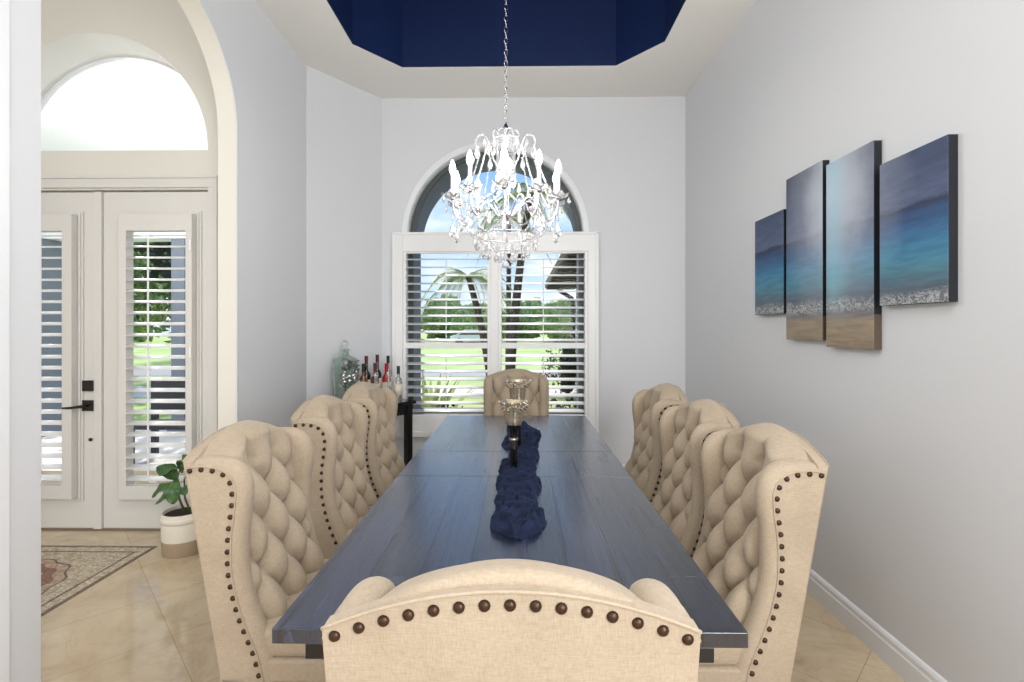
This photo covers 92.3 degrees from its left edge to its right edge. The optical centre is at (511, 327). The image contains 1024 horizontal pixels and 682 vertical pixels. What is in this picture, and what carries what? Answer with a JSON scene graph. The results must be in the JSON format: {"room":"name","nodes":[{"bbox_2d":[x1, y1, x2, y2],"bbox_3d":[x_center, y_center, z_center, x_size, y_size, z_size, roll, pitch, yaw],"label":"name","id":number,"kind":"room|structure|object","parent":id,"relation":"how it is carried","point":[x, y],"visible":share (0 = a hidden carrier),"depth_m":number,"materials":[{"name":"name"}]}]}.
{"room":"dining room","nodes":[
{"label":"dining room","id":0,"kind":"room"},
{"bbox_2d":[41,0,217,482],"bbox_3d":[-3.705,-0.710,3.677,3.680,4.300,0.340,0,0,1],"label":"wall","id":1,"kind":"structure","parent":0,"point":[162,26],"depth_m":3.49,"materials":[{"name":"white paint"}]},
{"bbox_2d":[41,192,103,528],"bbox_3d":[-3.299,0.230,3.490,0.763,2.396,0.142,0,0,1],"label":"door","id":2,"kind":"structure","parent":1,"relation":"in","point":[78,501],"depth_m":3.49,"materials":[{"name":"white paint"}]},
{"bbox_2d":[41,528,160,530],"bbox_3d":[-2.916,1.434,3.595,1.530,0.012,0.200,0,0,1],"label":"trim","id":3,"kind":"structure","parent":1,"relation":"attached to","point":[93,529],"depth_m":3.50,"materials":[{"name":"brown"}]},
{"bbox_2d":[41,33,207,142],"bbox_3d":[-2.985,-1.679,3.662,1.678,0.839,0.328,0,0,1],"label":"window frame","id":4,"kind":"structure","parent":1,"relation":"in","point":[63,59],"depth_m":3.69,"materials":[{"name":"white paint"}]},
{"bbox_2d":[41,175,217,435],"bbox_3d":[-2.885,0.180,3.478,1.635,2.520,0.032,0,0,1],"label":"trim","id":5,"kind":"structure","parent":1,"relation":"attached to","point":[210,182],"depth_m":3.46,"materials":[{"name":"white paint"}]},
{"bbox_2d":[104,192,207,527],"bbox_3d":[-2.535,0.230,3.478,0.761,2.396,0.142,0,0,1],"label":"door","id":6,"kind":"structure","parent":1,"relation":"in","point":[127,504],"depth_m":3.47,"materials":[{"name":"white paint"}]},
{"bbox_2d":[10,0,305,681],"bbox_3d":[-1.860,-0.710,-0.007,0.120,4.300,8.330,0,0,1],"label":"wall","id":7,"kind":"structure","parent":0,"point":[267,77],"depth_m":3.15,"materials":[{"name":"white paint"}]},
{"bbox_2d":[0,0,9,681],"bbox_3d":[-1.813,-0.390,-1.222,0.012,3.660,5.901,0,0,1],"label":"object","id":8,"kind":"structure","parent":7,"relation":"attached to","point":[4,4],"depth_m":1.71,"materials":[{"name":"white paint"}]},
{"bbox_2d":[177,0,235,429],"bbox_3d":[-1.826,-0.231,2.494,0.115,3.342,1.285,0,0,1],"label":"trim","id":9,"kind":"structure","parent":7,"relation":"attached to","point":[202,28],"depth_m":3.13,"materials":[{"name":"white paint"}]},
{"bbox_2d":[306,65,381,400],"bbox_3d":[-1.548,-0.390,4.483,0.166,3.660,0.852,0,0,34],"label":"wall","id":10,"kind":"structure","parent":0,"point":[344,120],"depth_m":4.42,"materials":[{"name":"white paint"}]},
{"bbox_2d":[41,470,905,681],"bbox_3d":[-1.919,1.480,0.379,7.350,0.080,9.100,0,0,1],"label":"floor","id":11,"kind":"structure","parent":0,"point":[148,620],"depth_m":2.33,"materials":[{"name":"tile"}]},
{"bbox_2d":[41,545,156,616],"bbox_3d":[-2.915,1.438,2.680,1.140,0.003,1.140,0,0,1],"label":"rug","id":12,"kind":"object","parent":11,"relation":"on","point":[66,571],"visible":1,"depth_m":2.95,"materials":[{"name":"fabric"}]},
{"bbox_2d":[152,454,198,558],"bbox_3d":[-2.126,1.119,3.173,0.264,0.642,0.291,0,0,44],"label":"potted plant","id":13,"kind":"object","parent":11,"relation":"on","point":[178,536],"visible":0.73,"depth_m":3.10,"materials":[{"name":"green plant"}]},
{"bbox_2d":[160,503,198,558],"bbox_3d":[-2.117,1.307,3.183,0.257,0.266,0.257,0,0,18],"label":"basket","id":14,"kind":"object","parent":11,"relation":"on","point":[178,536],"depth_m":3.07,"materials":[{"name":"white ceramic"}]},
{"bbox_2d":[182,420,328,681],"bbox_3d":[-0.826,0.908,1.968,0.628,1.064,0.592,0,0,1],"label":"chair","id":15,"kind":"object","parent":11,"relation":"on","point":[248,481],"visible":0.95,"depth_m":1.71,"materials":[{"name":"beige fabric"}]},
{"bbox_2d":[202,420,322,619],"bbox_3d":[-0.969,0.723,1.970,0.291,0.694,0.524,0,0,1],"label":"backrest","id":16,"kind":"object","parent":15,"relation":"on","point":[281,553],"depth_m":1.92,"materials":[{"name":"beige fabric"}]},
{"bbox_2d":[290,395,377,558],"bbox_3d":[-0.807,0.908,2.748,0.628,1.064,0.592,0,0,1],"label":"chair","id":17,"kind":"object","parent":11,"relation":"on","point":[342,494],"visible":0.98,"depth_m":2.55,"materials":[{"name":"beige fabric"}]},
{"bbox_2d":[342,381,404,498],"bbox_3d":[-0.787,0.908,3.437,0.628,1.064,0.592,0,0,1],"label":"chair","id":18,"kind":"object","parent":11,"relation":"on","point":[384,463],"visible":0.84,"depth_m":3.30,"materials":[{"name":"beige fabric"}]},
{"bbox_2d":[397,398,415,465],"bbox_3d":[-1.262,1.044,4.259,0.440,0.792,0.740,0,0,39],"label":"console table","id":19,"kind":"object","parent":11,"relation":"on","point":[405,407],"visible":0.09,"depth_m":4.38,"materials":[{"name":"black wood"}]},
{"bbox_2d":[333,340,357,398],"bbox_3d":[-1.423,0.376,4.203,0.204,0.545,0.204,0,0,39],"label":"demijohn","id":20,"kind":"object","parent":19,"relation":"on","point":[338,392],"visible":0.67,"depth_m":4.12,"materials":[{"name":"green glass"}]},
{"bbox_2d":[338,356,359,389],"bbox_3d":[-1.323,0.437,3.996,0.176,0.423,0.190,0,0,-19],"label":"leaf ornament","id":21,"kind":"object","parent":19,"relation":"on","point":[355,375],"visible":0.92,"depth_m":4.00,"materials":[{"name":"silver metal"}]},
{"bbox_2d":[359,364,367,381],"bbox_3d":[-1.282,0.478,4.243,0.072,0.340,0.073,0,0,39],"label":"bottle","id":22,"kind":"object","parent":19,"relation":"on","point":[363,377],"visible":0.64,"depth_m":4.23,"materials":[{"name":"brown glass"}]},
{"bbox_2d":[364,356,370,382],"bbox_3d":[-1.296,0.448,4.377,0.076,0.400,0.077,0,0,39],"label":"bottle","id":23,"kind":"object","parent":19,"relation":"on","point":[367,373],"visible":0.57,"depth_m":4.36,"materials":[{"name":"clear glass"}]},
{"bbox_2d":[371,363,378,385],"bbox_3d":[-1.205,0.478,4.329,0.072,0.340,0.073,0,0,39],"label":"bottle","id":24,"kind":"object","parent":19,"relation":"on","point":[374,364],"visible":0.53,"depth_m":4.32,"materials":[{"name":"brown glass"}]},
{"bbox_2d":[373,372,378,385],"bbox_3d":[-1.165,0.513,4.220,0.112,0.270,0.112,0,0,39],"label":"decanter","id":25,"kind":"object","parent":19,"relation":"on","point":[376,374],"visible":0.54,"depth_m":4.21,"materials":[{"name":"clear glass"}]},
{"bbox_2d":[375,355,381,387],"bbox_3d":[-1.229,0.446,4.490,0.076,0.405,0.077,0,0,39],"label":"bottle","id":26,"kind":"object","parent":19,"relation":"on","point":[377,356],"visible":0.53,"depth_m":4.48,"materials":[{"name":"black glass"}]},
{"bbox_2d":[382,363,390,389],"bbox_3d":[-1.131,0.483,4.437,0.080,0.330,0.081,0,0,39],"label":"bottle","id":27,"kind":"object","parent":19,"relation":"on","point":[384,378],"visible":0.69,"depth_m":4.41,"materials":[{"name":"red glass"}]},
{"bbox_2d":[384,356,391,389],"bbox_3d":[-1.154,0.453,4.583,0.072,0.390,0.073,0,0,39],"label":"bottle","id":28,"kind":"object","parent":19,"relation":"on","point":[387,357],"visible":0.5,"depth_m":4.57,"materials":[{"name":"clear glass"}]},
{"bbox_2d":[387,370,390,388],"bbox_3d":[-1.073,0.508,4.286,0.086,0.280,0.086,0,0,39],"label":"decanter","id":29,"kind":"object","parent":19,"relation":"on","point":[388,371],"visible":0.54,"depth_m":4.28,"materials":[{"name":"clear glass"}]},
{"bbox_2d":[394,366,401,400],"bbox_3d":[-1.011,0.493,4.378,0.070,0.310,0.071,0,0,39],"label":"bottle","id":30,"kind":"object","parent":19,"relation":"on","point":[398,381],"visible":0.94,"depth_m":4.35,"materials":[{"name":"clear glass"}]},
{"bbox_2d":[272,415,747,662],"bbox_3d":[0.012,1.055,2.464,1.072,0.750,2.718,0,0,1],"label":"dining table","id":31,"kind":"object","parent":11,"relation":"on","point":[436,514],"visible":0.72,"depth_m":1.64,"materials":[{"name":"blue wood"}]},
{"bbox_2d":[490,421,546,538],"bbox_3d":[0.056,0.648,2.517,0.246,0.063,1.869,0,0,1],"label":"table runner","id":32,"kind":"object","parent":31,"relation":"on","point":[517,514],"visible":0.78,"depth_m":1.91,"materials":[{"name":"blue fabric"}]},
{"bbox_2d":[498,399,528,467],"bbox_3d":[0.006,0.505,2.248,0.144,0.347,0.142,0,0,1],"label":"candle holder","id":33,"kind":"object","parent":32,"relation":"on","point":[513,409],"visible":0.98,"depth_m":2.23,"materials":[{"name":"black"}]},
{"bbox_2d":[501,399,526,425],"bbox_3d":[0.007,0.388,2.250,0.120,0.105,0.120,0,0,1],"label":"cup","id":34,"kind":"object","parent":33,"relation":"on","point":[513,409],"depth_m":2.21,"materials":[{"name":"silver glass"}]},
{"bbox_2d":[504,379,530,445],"bbox_3d":[0.031,0.478,2.650,0.148,0.401,0.141,0,0,1],"label":"candle holder","id":35,"kind":"object","parent":32,"relation":"on","point":[517,387],"visible":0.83,"depth_m":2.61,"materials":[{"name":"black"}]},
{"bbox_2d":[507,379,528,399],"bbox_3d":[0.030,0.341,2.650,0.120,0.118,0.120,0,0,1],"label":"cup","id":36,"kind":"object","parent":35,"relation":"on","point":[517,387],"depth_m":2.61,"materials":[{"name":"silver glass"}]},
{"bbox_2d":[320,559,701,681],"bbox_3d":[0.002,0.908,1.041,0.592,1.064,0.628,0,0,1],"label":"chair","id":37,"kind":"object","parent":11,"relation":"on","point":[494,620],"visible":1,"depth_m":0.75,"materials":[{"name":"beige fabric"}]},
{"bbox_2d":[380,559,641,601],"bbox_3d":[0.000,0.723,0.898,0.524,0.694,0.291,0,0,1],"label":"chair back","id":38,"kind":"object","parent":37,"relation":"on","point":[494,574],"depth_m":0.76,"materials":[{"name":"beige fabric"}]},
{"bbox_2d":[483,368,548,415],"bbox_3d":[0.035,0.908,4.299,0.592,1.064,0.628,0,0,1],"label":"chair","id":39,"kind":"object","parent":11,"relation":"on","point":[495,390],"visible":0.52,"depth_m":4.43,"materials":[{"name":"beige fabric"}]},
{"bbox_2d":[625,383,687,502],"bbox_3d":[0.800,0.908,3.348,0.628,1.064,0.592,0,0,1],"label":"chair","id":40,"kind":"object","parent":11,"relation":"on","point":[644,465],"visible":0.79,"depth_m":3.21,"materials":[{"name":"beige fabric"}]},
{"bbox_2d":[651,399,740,556],"bbox_3d":[0.776,0.908,2.599,0.628,1.064,0.592,0,0,1],"label":"chair","id":41,"kind":"object","parent":11,"relation":"on","point":[679,499],"visible":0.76,"depth_m":2.48,"materials":[{"name":"beige fabric"}]},
{"bbox_2d":[692,423,829,681],"bbox_3d":[0.758,0.908,1.924,0.628,1.064,0.592,0,0,1],"label":"chair","id":42,"kind":"object","parent":11,"relation":"on","point":[764,483],"visible":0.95,"depth_m":1.66,"materials":[{"name":"beige fabric"}]},
{"bbox_2d":[692,423,809,624],"bbox_3d":[0.901,0.723,1.921,0.291,0.694,0.524,0,0,1],"label":"cushion","id":43,"kind":"object","parent":42,"relation":"on","point":[731,551],"depth_m":1.87,"materials":[{"name":"beige fabric"}]},
{"bbox_2d":[414,156,577,407],"bbox_3d":[-0.203,-0.460,5.170,3.100,4.200,0.550,0,0,1],"label":"window frame","id":44,"kind":"structure","parent":0,"point":[443,185],"depth_m":5.26,"materials":[{"name":"grey paint"}]},
{"bbox_2d":[254,0,753,98],"bbox_3d":[-0.101,-2.535,0.272,3.390,0.630,8.940,0,0,1],"label":"ceiling","id":45,"kind":"structure","parent":0,"point":[404,33],"depth_m":4.19,"materials":[{"name":"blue paint"}]},
{"bbox_2d":[441,0,570,268],"bbox_3d":[-0.034,-1.571,2.701,0.688,2.495,0.717,0,0,35],"label":"chandelier","id":46,"kind":"object","parent":45,"relation":"hanging from","point":[506,145],"visible":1,"depth_m":2.64,"materials":[{"name":"silver metal"}]},
{"bbox_2d":[449,174,455,200],"bbox_3d":[-0.316,-0.746,2.614,0.033,0.136,0.033,0,0,1],"label":"candle","id":47,"kind":"object","parent":46,"relation":"on","point":[452,198],"depth_m":2.60,"materials":[{"name":"white wax"}]},
{"bbox_2d":[454,184,458,208],"bbox_3d":[-0.313,-0.746,2.796,0.033,0.136,0.033,0,0,1],"label":"candle","id":48,"kind":"object","parent":46,"relation":"on","point":[456,185],"depth_m":2.79,"materials":[{"name":"white wax"}]},
{"bbox_2d":[468,165,472,192],"bbox_3d":[-0.211,-0.746,2.465,0.034,0.136,0.034,0,0,1],"label":"candle","id":49,"kind":"object","parent":46,"relation":"on","point":[469,166],"depth_m":2.46,"materials":[{"name":"white wax"}]},
{"bbox_2d":[476,191,479,214],"bbox_3d":[-0.204,-0.746,2.942,0.034,0.136,0.034,0,0,1],"label":"candle","id":50,"kind":"object","parent":46,"relation":"on","point":[477,193],"depth_m":2.93,"materials":[{"name":"white wax"}]},
{"bbox_2d":[501,161,506,189],"bbox_3d":[-0.038,-0.746,2.406,0.034,0.136,0.034,0,0,1],"label":"candle","id":51,"kind":"object","parent":46,"relation":"on","point":[503,186],"depth_m":2.40,"materials":[{"name":"white wax"}]},
{"bbox_2d":[533,191,538,212],"bbox_3d":[0.143,-0.746,2.937,0.034,0.136,0.034,0,0,1],"label":"candle","id":52,"kind":"object","parent":46,"relation":"on","point":[535,197],"depth_m":2.93,"materials":[{"name":"white wax"}]},
{"bbox_2d":[536,164,541,192],"bbox_3d":[0.136,-0.746,2.460,0.034,0.136,0.034,0,0,1],"label":"candle","id":53,"kind":"object","parent":46,"relation":"on","point":[538,190],"depth_m":2.45,"materials":[{"name":"white wax"}]},
{"bbox_2d":[555,174,560,199],"bbox_3d":[0.245,-0.746,2.605,0.033,0.136,0.033,0,0,1],"label":"candle","id":54,"kind":"object","parent":46,"relation":"on","point":[558,197],"depth_m":2.60,"materials":[{"name":"white wax"}]},
{"bbox_2d":[382,96,684,464],"bbox_3d":[0.143,-0.390,4.813,3.040,3.660,0.150,0,0,1],"label":"wall","id":55,"kind":"structure","parent":0,"point":[624,157],"depth_m":4.72,"materials":[{"name":"white paint"}]},
{"bbox_2d":[402,141,588,413],"bbox_3d":[-0.159,-0.478,4.788,1.800,2.633,0.150,0,0,1],"label":"window","id":56,"kind":"structure","parent":55,"relation":"in","point":[414,225],"depth_m":4.80,"materials":[{"name":"white wood"}]},
{"bbox_2d":[403,252,489,415],"bbox_3d":[-0.626,0.055,4.722,0.838,1.576,0.099,0,0,1],"label":"plantation shutter","id":57,"kind":"object","parent":56,"relation":"attached to","point":[406,344],"visible":0.72,"depth_m":4.71,"materials":[{"name":"white wood"}]},
{"bbox_2d":[498,251,587,415],"bbox_3d":[0.297,0.055,4.708,0.854,1.576,0.099,0,0,1],"label":"plantation shutter","id":58,"kind":"object","parent":56,"relation":"attached to","point":[501,345],"visible":0.74,"depth_m":4.70,"materials":[{"name":"white wood"}]},
{"bbox_2d":[392,232,598,436],"bbox_3d":[-0.161,0.066,4.708,1.982,1.961,0.081,0,0,1],"label":"frame","id":59,"kind":"object","parent":55,"relation":"attached to","point":[423,426],"visible":0.56,"depth_m":4.69,"materials":[{"name":"white wood"}]},
{"bbox_2d":[685,0,1023,681],"bbox_3d":[1.670,-0.740,0.320,0.150,4.360,9.090,0,0,1],"label":"wall","id":60,"kind":"structure","parent":0,"point":[920,436],"depth_m":2.08,"materials":[{"name":"white paint"}]},
{"bbox_2d":[755,209,785,314],"bbox_3d":[1.618,-0.393,3.069,0.038,0.615,0.350,0,0,1],"label":"canvas painting","id":61,"kind":"object","parent":60,"relation":"attached to","point":[770,231],"visible":0.78,"depth_m":3.04,"materials":[{"name":"fabric"}]},
{"bbox_2d":[786,160,828,340],"bbox_3d":[1.612,-0.399,2.693,0.038,0.927,0.341,0,0,1],"label":"canvas painting","id":62,"kind":"object","parent":60,"relation":"attached to","point":[806,190],"visible":0.88,"depth_m":2.66,"materials":[{"name":"fabric"}]},
{"bbox_2d":[826,140,881,349],"bbox_3d":[1.607,-0.364,2.324,0.038,0.919,0.333,0,0,1],"label":"canvas painting","id":63,"kind":"object","parent":60,"relation":"attached to","point":[853,308],"visible":0.98,"depth_m":2.28,"materials":[{"name":"fabric"}]},
{"bbox_2d":[807,569,947,681],"bbox_3d":[1.585,1.376,0.246,0.017,0.128,8.940,0,0,1],"label":"baseboard","id":64,"kind":"structure","parent":60,"relation":"attached to","point":[897,656],"depth_m":2.19,"materials":[{"name":"white wood"}]},
{"bbox_2d":[880,134,957,305],"bbox_3d":[1.601,-0.399,1.952,0.038,0.608,0.338,0,0,1],"label":"canvas painting","id":65,"kind":"object","parent":60,"relation":"attached to","point":[919,187],"visible":1,"depth_m":1.91,"materials":[{"name":"fabric"}]},
{"label":"outside","id":66,"kind":"structure","parent":0,"visible":0},
{"bbox_2d":[134,334,576,420],"bbox_3d":[1.093,1.700,71.967,160.000,0.200,136.050,0,0,1],"label":"lawn","id":67,"kind":"structure","parent":66,"point":[137,351],"depth_m":24.22,"materials":[{"name":"green plant"}]},
{"bbox_2d":[42,430,184,470],"bbox_3d":[-3.362,1.590,5.802,10.100,0.020,3.700,0,0,1],"label":"floor","id":68,"kind":"structure","parent":67,"relation":"on","point":[45,438],"depth_m":6.35,"materials":[{"name":"white concrete"}]},
{"bbox_2d":[42,238,61,436],"bbox_3d":[-7.215,0.135,7.335,0.830,2.890,0.430,0,0,1],"label":"porch column","id":69,"kind":"structure","parent":68,"relation":"on","point":[46,252],"depth_m":7.31,"materials":[{"name":"grey paint"}]},
{"bbox_2d":[42,232,184,241],"bbox_3d":[-5.114,-1.935,7.329,6.550,1.250,0.300,0,0,1],"label":"beam","id":70,"kind":"structure","parent":69,"relation":"on","point":[168,238],"depth_m":7.20,"materials":[{"name":"white wood"}]},
{"bbox_2d":[41,61,207,150],"bbox_3d":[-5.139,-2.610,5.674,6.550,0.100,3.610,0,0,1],"label":"arched window","id":71,"kind":"structure","parent":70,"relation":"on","point":[117,105],"depth_m":5.87,"materials":[{"name":"white"}]},
{"bbox_2d":[134,381,184,463],"bbox_3d":[-3.862,1.090,5.809,1.100,0.980,0.440,0,0,1],"label":"bench","id":72,"kind":"object","parent":68,"relation":"on","point":[154,384],"visible":0.1,"depth_m":5.99,"materials":[{"name":"grey"}]},
{"bbox_2d":[166,239,184,436],"bbox_3d":[-4.889,0.135,7.325,0.280,2.890,0.340,0,0,1],"label":"porch column","id":73,"kind":"structure","parent":68,"relation":"on","point":[175,252],"depth_m":7.20,"materials":[{"name":"grey paint"}]},
{"bbox_2d":[134,305,160,341],"bbox_3d":[-44.706,-0.955,56.685,7.130,5.940,7.040,0,0,1],"label":"tree","id":74,"kind":"object","parent":67,"relation":"on","point":[139,328],"visible":0.12,"depth_m":55.90,"materials":[{"name":"green plant"}]},
{"bbox_2d":[134,294,165,319],"bbox_3d":[-16.137,-1.909,16.788,7.163,7.042,6.058,0,0,1],"label":"shade tree","id":75,"kind":"object","parent":67,"relation":"on","point":[150,307],"visible":0.02,"depth_m":18.25,"materials":[{"name":"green plant"}]},
{"bbox_2d":[134,242,170,342],"bbox_3d":[-9.737,-1.344,15.693,6.243,5.916,5.395,0,0,-22],"label":"shade tree","id":76,"kind":"object","parent":67,"relation":"on","point":[138,263],"visible":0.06,"depth_m":13.67,"materials":[{"name":"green plant"}]},
{"bbox_2d":[134,242,170,283],"bbox_3d":[-6.070,-1.117,11.115,4.126,5.462,4.242,0,0,1],"label":"shade tree","id":77,"kind":"object","parent":67,"relation":"on","point":[156,252],"visible":0.02,"depth_m":10.24,"materials":[{"name":"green plant"}]},
{"bbox_2d":[134,369,558,376],"bbox_3d":[0.267,1.595,17.598,120.000,0.010,2.800,0,0,1],"label":"road","id":78,"kind":"structure","parent":67,"relation":"on","point":[136,372],"depth_m":17.19,"materials":[{"name":"grey asphalt"}]},
{"bbox_2d":[134,386,576,397],"bbox_3d":[0.185,1.590,12.199,120.000,0.020,2.000,0,0,1],"label":"driveway","id":79,"kind":"structure","parent":67,"relation":"on","point":[136,394],"depth_m":12.05,"materials":[{"name":"white concrete"}]},
{"bbox_2d":[540,338,576,392],"bbox_3d":[1.320,0.908,11.579,1.380,1.383,1.323,0,0,1],"label":"shrub","id":80,"kind":"object","parent":79,"relation":"on","point":[564,350],"visible":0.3,"depth_m":11.43,"materials":[{"name":"green plant"}]},
{"bbox_2d":[421,293,461,338],"bbox_3d":[-8.597,-1.161,63.211,6.887,6.603,6.787,0,0,-15],"label":"tree","id":81,"kind":"object","parent":67,"relation":"on","point":[426,311],"visible":0.38,"depth_m":61.05,"materials":[{"name":"green plant"}]},
{"bbox_2d":[436,404,462,406],"bbox_3d":[-0.849,1.300,6.165,0.798,0.750,0.810,0,0,1],"label":"shrub","id":82,"kind":"object","parent":67,"relation":"on","point":[438,405],"visible":0.02,"depth_m":6.18,"materials":[{"name":"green plant"}]},
{"bbox_2d":[421,373,481,406],"bbox_3d":[-1.168,1.109,6.992,1.448,0.981,1.204,0,0,-44],"label":"agave plant","id":83,"kind":"object","parent":67,"relation":"on","point":[425,398],"visible":0.09,"depth_m":7.14,"materials":[{"name":"green plant"}]},
{"bbox_2d":[421,269,514,375],"bbox_3d":[-0.865,0.215,9.608,2.011,2.779,2.103,0,0,1],"label":"palm tree","id":84,"kind":"object","parent":67,"relation":"on","point":[470,279],"visible":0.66,"depth_m":9.55,"materials":[{"name":"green plant"}]},
{"bbox_2d":[450,330,486,342],"bbox_3d":[-3.502,0.872,46.059,4.483,1.445,1.800,0,0,-3],"label":"parked car","id":85,"kind":"object","parent":67,"relation":"on","point":[459,335],"visible":0.31,"depth_m":45.16,"materials":[{"name":"white paint"}]},
{"bbox_2d":[449,301,505,338],"bbox_3d":[-3.595,-0.519,56.080,7.255,5.132,6.887,0,0,1],"label":"tree","id":86,"kind":"object","parent":67,"relation":"on","point":[464,311],"visible":0.19,"depth_m":53.99,"materials":[{"name":"green plant"}]},
{"bbox_2d":[467,211,551,369],"bbox_3d":[-0.057,-0.491,10.890,1.947,4.182,2.039,0,0,1],"label":"palm tree","id":87,"kind":"object","parent":67,"relation":"on","point":[508,271],"visible":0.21,"depth_m":10.85,"materials":[{"name":"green plant"}]},
{"bbox_2d":[476,182,569,369],"bbox_3d":[0.336,-0.529,9.178,2.150,4.263,2.173,0,0,1],"label":"palm tree","id":88,"kind":"object","parent":67,"relation":"on","point":[519,271],"visible":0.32,"depth_m":9.14,"materials":[{"name":"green plant"}]},
{"bbox_2d":[504,297,544,338],"bbox_3d":[1.750,-0.933,62.984,6.667,6.024,6.532,0,0,-16],"label":"tree","id":89,"kind":"object","parent":67,"relation":"on","point":[525,303],"visible":0.41,"depth_m":60.82,"materials":[{"name":"green plant"}]},
{"bbox_2d":[536,298,575,341],"bbox_3d":[6.054,-0.651,55.865,6.753,5.396,6.639,0,0,1],"label":"tree","id":90,"kind":"object","parent":67,"relation":"on","point":[552,303],"visible":0.39,"depth_m":53.96,"materials":[{"name":"green plant"}]},
{"bbox_2d":[545,254,576,384],"bbox_3d":[3.019,-0.600,9.805,4.260,4.400,8.900,0,0,1],"label":"house wing","id":91,"kind":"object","parent":67,"relation":"on","point":[551,279],"visible":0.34,"depth_m":11.64,"materials":[{"name":"grey paint"}]},
{"bbox_2d":[550,397,576,407],"bbox_3d":[0.730,1.303,6.369,0.916,0.890,0.925,0,0,1],"label":"shrub","id":92,"kind":"object","parent":67,"relation":"on","point":[554,399],"visible":0.03,"depth_m":6.36,"materials":[{"name":"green plant"}]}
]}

